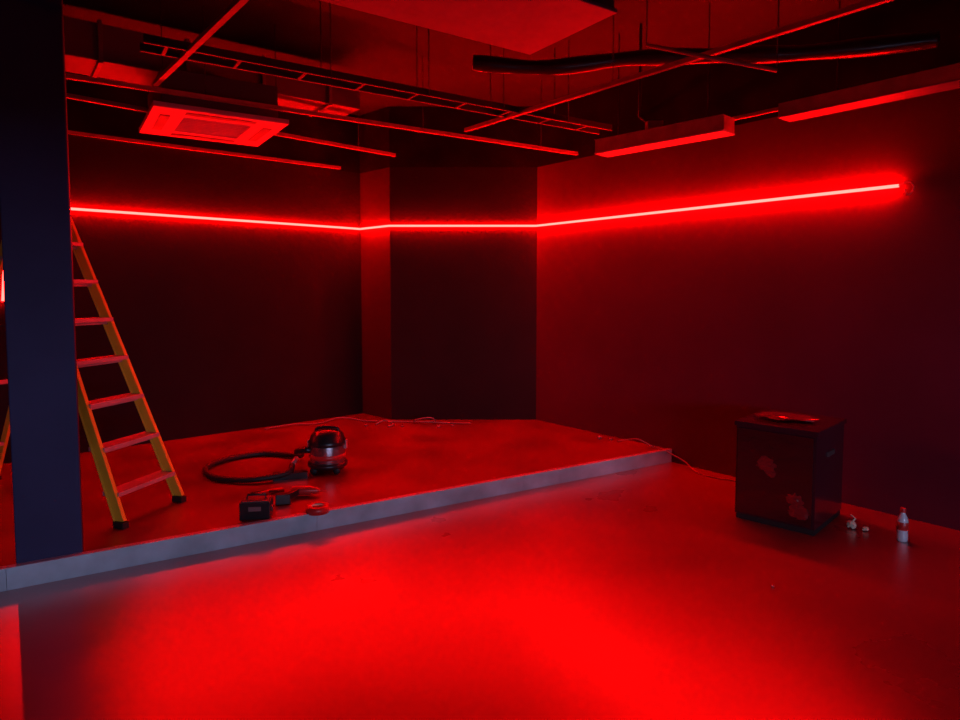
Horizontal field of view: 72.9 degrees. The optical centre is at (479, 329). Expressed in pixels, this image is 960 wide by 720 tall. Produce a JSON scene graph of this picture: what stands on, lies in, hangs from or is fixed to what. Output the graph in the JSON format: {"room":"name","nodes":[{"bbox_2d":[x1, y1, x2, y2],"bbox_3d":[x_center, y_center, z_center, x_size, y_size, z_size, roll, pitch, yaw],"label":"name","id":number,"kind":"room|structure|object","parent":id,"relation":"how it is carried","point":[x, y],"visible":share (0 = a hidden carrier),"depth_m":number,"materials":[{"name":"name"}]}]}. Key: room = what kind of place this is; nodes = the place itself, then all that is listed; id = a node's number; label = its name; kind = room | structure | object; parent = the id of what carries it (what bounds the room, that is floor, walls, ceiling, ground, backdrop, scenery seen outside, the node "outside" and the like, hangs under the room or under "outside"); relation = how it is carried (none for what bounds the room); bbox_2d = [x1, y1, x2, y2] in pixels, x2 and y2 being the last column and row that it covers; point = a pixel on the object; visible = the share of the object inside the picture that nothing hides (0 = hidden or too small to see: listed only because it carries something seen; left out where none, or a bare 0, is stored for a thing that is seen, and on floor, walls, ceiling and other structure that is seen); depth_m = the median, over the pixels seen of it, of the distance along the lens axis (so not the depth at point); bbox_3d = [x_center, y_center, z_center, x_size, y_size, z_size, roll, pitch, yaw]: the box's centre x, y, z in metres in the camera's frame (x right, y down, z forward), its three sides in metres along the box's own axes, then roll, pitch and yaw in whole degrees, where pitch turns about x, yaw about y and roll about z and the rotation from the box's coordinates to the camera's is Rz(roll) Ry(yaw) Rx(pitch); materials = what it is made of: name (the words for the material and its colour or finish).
{"room":"unfinished commercial space","nodes":[
{"label":"unfinished commercial space","id":0,"kind":"room"},
{"bbox_2d":[0,72,344,463],"bbox_3d":[-4.189,-0.559,5.462,6.710,3.650,0.120,-3,5,-40],"label":"wall","id":1,"kind":"structure","parent":0,"point":[222,326],"depth_m":6.59,"materials":[{"name":"grey paint"}]},
{"bbox_2d":[1,272,3,301],"bbox_3d":[-4.032,-0.371,5.495,0.051,0.272,0.032,-1,4,-14],"label":"strip light","id":2,"kind":"object","parent":1,"relation":"attached to","point":[2,284],"visible":0.52,"depth_m":5.49,"materials":[{"name":"red"}]},
{"bbox_2d":[341,114,362,415],"bbox_3d":[-1.551,-0.698,7.720,0.262,3.650,0.257,0,4,0],"label":"pillar","id":3,"kind":"structure","parent":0,"point":[349,130],"depth_m":7.67,"materials":[{"name":"black paint"}]},
{"bbox_2d":[359,107,391,419],"bbox_3d":[-1.177,-0.691,7.610,0.561,3.650,0.120,3,5,44],"label":"wall","id":4,"kind":"structure","parent":0,"point":[374,168],"depth_m":7.56,"materials":[{"name":"black paint"}]},
{"bbox_2d":[389,106,537,419],"bbox_3d":[-0.186,-0.680,7.432,1.662,3.650,0.120,0,4,0],"label":"wall","id":5,"kind":"structure","parent":0,"point":[464,299],"depth_m":7.37,"materials":[{"name":"grey paint"}]},
{"bbox_2d":[63,0,864,115],"bbox_3d":[0.364,-2.165,1.001,8.321,0.100,12.598,-3,4,-39],"label":"ceiling","id":6,"kind":"structure","parent":0,"point":[365,44],"depth_m":5.26,"materials":[{"name":"black paint"}]},
{"bbox_2d":[64,16,359,116],"bbox_3d":[-2.350,-2.066,5.108,2.890,0.300,0.460,-3,4,-37],"label":"ventilation duct","id":7,"kind":"object","parent":6,"relation":"hanging from","point":[93,49],"visible":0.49,"depth_m":4.83,"materials":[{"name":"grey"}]},
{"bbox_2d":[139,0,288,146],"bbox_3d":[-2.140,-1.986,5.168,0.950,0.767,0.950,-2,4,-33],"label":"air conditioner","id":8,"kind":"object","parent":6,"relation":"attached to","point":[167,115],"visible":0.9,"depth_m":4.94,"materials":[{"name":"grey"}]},
{"bbox_2d":[140,1,611,134],"bbox_3d":[-0.416,-2.012,4.728,3.669,0.660,0.187,-2,4,-34],"label":"cable tray","id":9,"kind":"object","parent":6,"relation":"hanging from","point":[151,44],"visible":0.93,"depth_m":4.46,"materials":[{"name":"black metal"}]},
{"bbox_2d":[320,0,616,54],"bbox_3d":[-0.298,-1.909,3.030,1.920,0.658,0.711,-2,4,-34],"label":"ceiling panel","id":10,"kind":"object","parent":6,"relation":"attached to","point":[523,26],"visible":1,"depth_m":3.31,"materials":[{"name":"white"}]},
{"bbox_2d":[66,0,893,169],"bbox_3d":[-0.649,-2.020,4.912,6.123,0.667,5.073,0,4,0],"label":"ceiling pipes","id":11,"kind":"object","parent":6,"relation":"hanging from","point":[235,5],"visible":0.74,"depth_m":4.72,"materials":[{"name":"metal"}]},
{"bbox_2d":[594,3,734,156],"bbox_3d":[1.380,-1.885,4.954,0.190,0.941,1.089,-3,5,-44],"label":"fitting","id":12,"kind":"object","parent":6,"relation":"hanging from","point":[655,135],"visible":0.99,"depth_m":4.91,"materials":[{"name":"paint"}]},
{"bbox_2d":[472,31,939,74],"bbox_3d":[1.419,-1.903,4.524,3.024,0.242,0.272,1,4,15],"label":"flexible duct","id":13,"kind":"object","parent":6,"relation":"hanging from","point":[905,42],"visible":0.88,"depth_m":4.42,"materials":[{"name":"black metal"}]},
{"bbox_2d":[646,0,779,72],"bbox_3d":[1.350,-1.888,3.777,0.751,0.793,0.026,0,4,5],"label":"conduit pipe","id":14,"kind":"object","parent":6,"relation":"attached to","point":[648,45],"visible":1,"depth_m":3.79,"materials":[{"name":"metal"}]},
{"bbox_2d":[732,0,959,121],"bbox_3d":[3.048,-1.827,3.369,0.180,0.865,4.049,-3,4,-39],"label":"fitting","id":15,"kind":"object","parent":6,"relation":"hanging from","point":[945,78],"visible":0.84,"depth_m":4.07,"materials":[{"name":"paint"}]},
{"bbox_2d":[0,462,959,719],"bbox_3d":[0.364,1.578,1.230,8.321,0.100,12.598,-3,4,-39],"label":"floor","id":16,"kind":"structure","parent":0,"point":[642,593],"depth_m":3.13,"materials":[{"name":"grey concrete"}]},
{"bbox_2d":[0,413,665,566],"bbox_3d":[-2.764,1.226,5.219,8.676,0.115,3.155,-2,4,-31],"label":"platform","id":17,"kind":"object","parent":16,"relation":"on","point":[384,461],"visible":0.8,"depth_m":5.46,"materials":[{"name":"grey concrete"}]},
{"bbox_2d":[0,0,82,563],"bbox_3d":[-2.465,-0.505,3.633,0.310,3.535,0.320,-2,4,-31],"label":"pillar","id":18,"kind":"structure","parent":17,"relation":"on","point":[36,229],"depth_m":3.51,"materials":[{"name":"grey paint"}]},
{"bbox_2d":[0,217,185,529],"bbox_3d":[-2.995,0.185,4.586,1.902,2.040,0.570,1,4,22],"label":"step ladder","id":19,"kind":"object","parent":17,"relation":"on","point":[98,449],"visible":0.54,"depth_m":4.54,"materials":[{"name":"yellow metal"}]},
{"bbox_2d":[239,493,273,519],"bbox_3d":[-1.466,1.150,4.276,0.198,0.153,0.145,-1,4,-9],"label":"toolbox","id":20,"kind":"object","parent":17,"relation":"on","point":[253,506],"visible":1,"depth_m":4.22,"materials":[{"name":"black plastic"}]},
{"bbox_2d":[246,487,283,495],"bbox_3d":[-1.566,1.181,4.730,0.272,0.029,0.081,-2,4,-34],"label":"pliers","id":21,"kind":"object","parent":17,"relation":"on","point":[280,489],"visible":0.75,"depth_m":4.75,"materials":[{"name":"red plastic"}]},
{"bbox_2d":[202,425,347,482],"bbox_3d":[-1.732,0.971,5.326,1.142,0.382,0.837,2,4,31],"label":"vacuum cleaner","id":22,"kind":"object","parent":17,"relation":"on","point":[326,446],"visible":1,"depth_m":5.21,"materials":[{"name":"black plastic"}]},
{"bbox_2d":[275,486,325,504],"bbox_3d":[-1.309,1.164,4.643,0.371,0.070,0.191,-3,5,-43],"label":"cordless drill","id":23,"kind":"object","parent":17,"relation":"on","point":[282,498],"visible":1,"depth_m":4.63,"materials":[{"name":"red plastic"}]},
{"bbox_2d":[305,502,329,515],"bbox_3d":[-1.090,1.198,4.361,0.156,0.045,0.156,0,4,0],"label":"tape roll","id":24,"kind":"object","parent":17,"relation":"on","point":[314,508],"visible":1,"depth_m":4.32,"materials":[{"name":"red plastic"}]},
{"bbox_2d":[0,448,671,591],"bbox_3d":[-1.818,1.302,3.918,8.399,0.122,0.054,-2,4,-31],"label":"platform edge","id":25,"kind":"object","parent":17,"relation":"attached to","point":[20,575],"depth_m":4.23,"materials":[{"name":"metal"}]},
{"bbox_2d":[264,417,470,428],"bbox_3d":[-1.220,0.993,7.262,2.216,0.097,0.469,0,4,-5],"label":"loose cable","id":26,"kind":"object","parent":17,"relation":"on","point":[434,420],"visible":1,"depth_m":7.21,"materials":[{"name":"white plastic"}]},
{"bbox_2d":[365,424,611,439],"bbox_3d":[0.057,1.053,6.907,2.672,0.033,0.274,1,4,15],"label":"debris","id":27,"kind":"object","parent":17,"relation":"on","point":[599,437],"visible":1,"depth_m":6.53,"materials":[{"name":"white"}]},
{"bbox_2d":[617,438,735,481],"bbox_3d":[1.831,1.146,5.825,0.129,0.202,1.473,-3,5,-40],"label":"loose cable","id":28,"kind":"object","parent":16,"relation":"on","point":[631,438],"visible":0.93,"depth_m":5.91,"materials":[{"name":"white plastic"}]},
{"bbox_2d":[735,409,846,535],"bbox_3d":[2.188,0.976,4.595,0.545,0.690,0.617,3,5,44],"label":"storage cabinet","id":29,"kind":"object","parent":16,"relation":"on","point":[789,473],"visible":1,"depth_m":4.38,"materials":[{"name":"black metal"}]},
{"bbox_2d":[754,411,820,421],"bbox_3d":[2.160,0.612,4.602,0.378,0.025,0.354,0,4,0],"label":"scrap","id":30,"kind":"object","parent":29,"relation":"on","point":[783,416],"visible":1,"depth_m":4.55,"materials":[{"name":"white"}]},
{"bbox_2d":[847,514,868,530],"bbox_3d":[2.524,1.288,4.343,0.054,0.091,0.129,-3,5,-44],"label":"crumpled paper","id":31,"kind":"object","parent":16,"relation":"on","point":[851,524],"visible":1,"depth_m":4.35,"materials":[{"name":"beige paper"}]},
{"bbox_2d":[896,507,908,541],"bbox_3d":[2.700,1.240,4.154,0.067,0.217,0.067,0,4,0],"label":"plastic bottle","id":32,"kind":"object","parent":16,"relation":"on","point":[902,523],"visible":1,"depth_m":4.13,"materials":[{"name":"white"}]},
{"bbox_2d":[536,0,959,530],"bbox_3d":[4.149,-0.418,3.143,0.120,3.650,10.996,-3,4,-39],"label":"wall","id":33,"kind":"structure","parent":0,"point":[670,330],"depth_m":5.25,"materials":[{"name":"paint"}]},
{"bbox_2d":[71,181,914,229],"bbox_3d":[-0.147,-1.084,6.266,6.815,0.099,2.414,1,4,11],"label":"strip light","id":34,"kind":"object","parent":33,"relation":"attached to","point":[895,185],"visible":0.98,"depth_m":6.22,"materials":[{"name":"red"}]}
]}

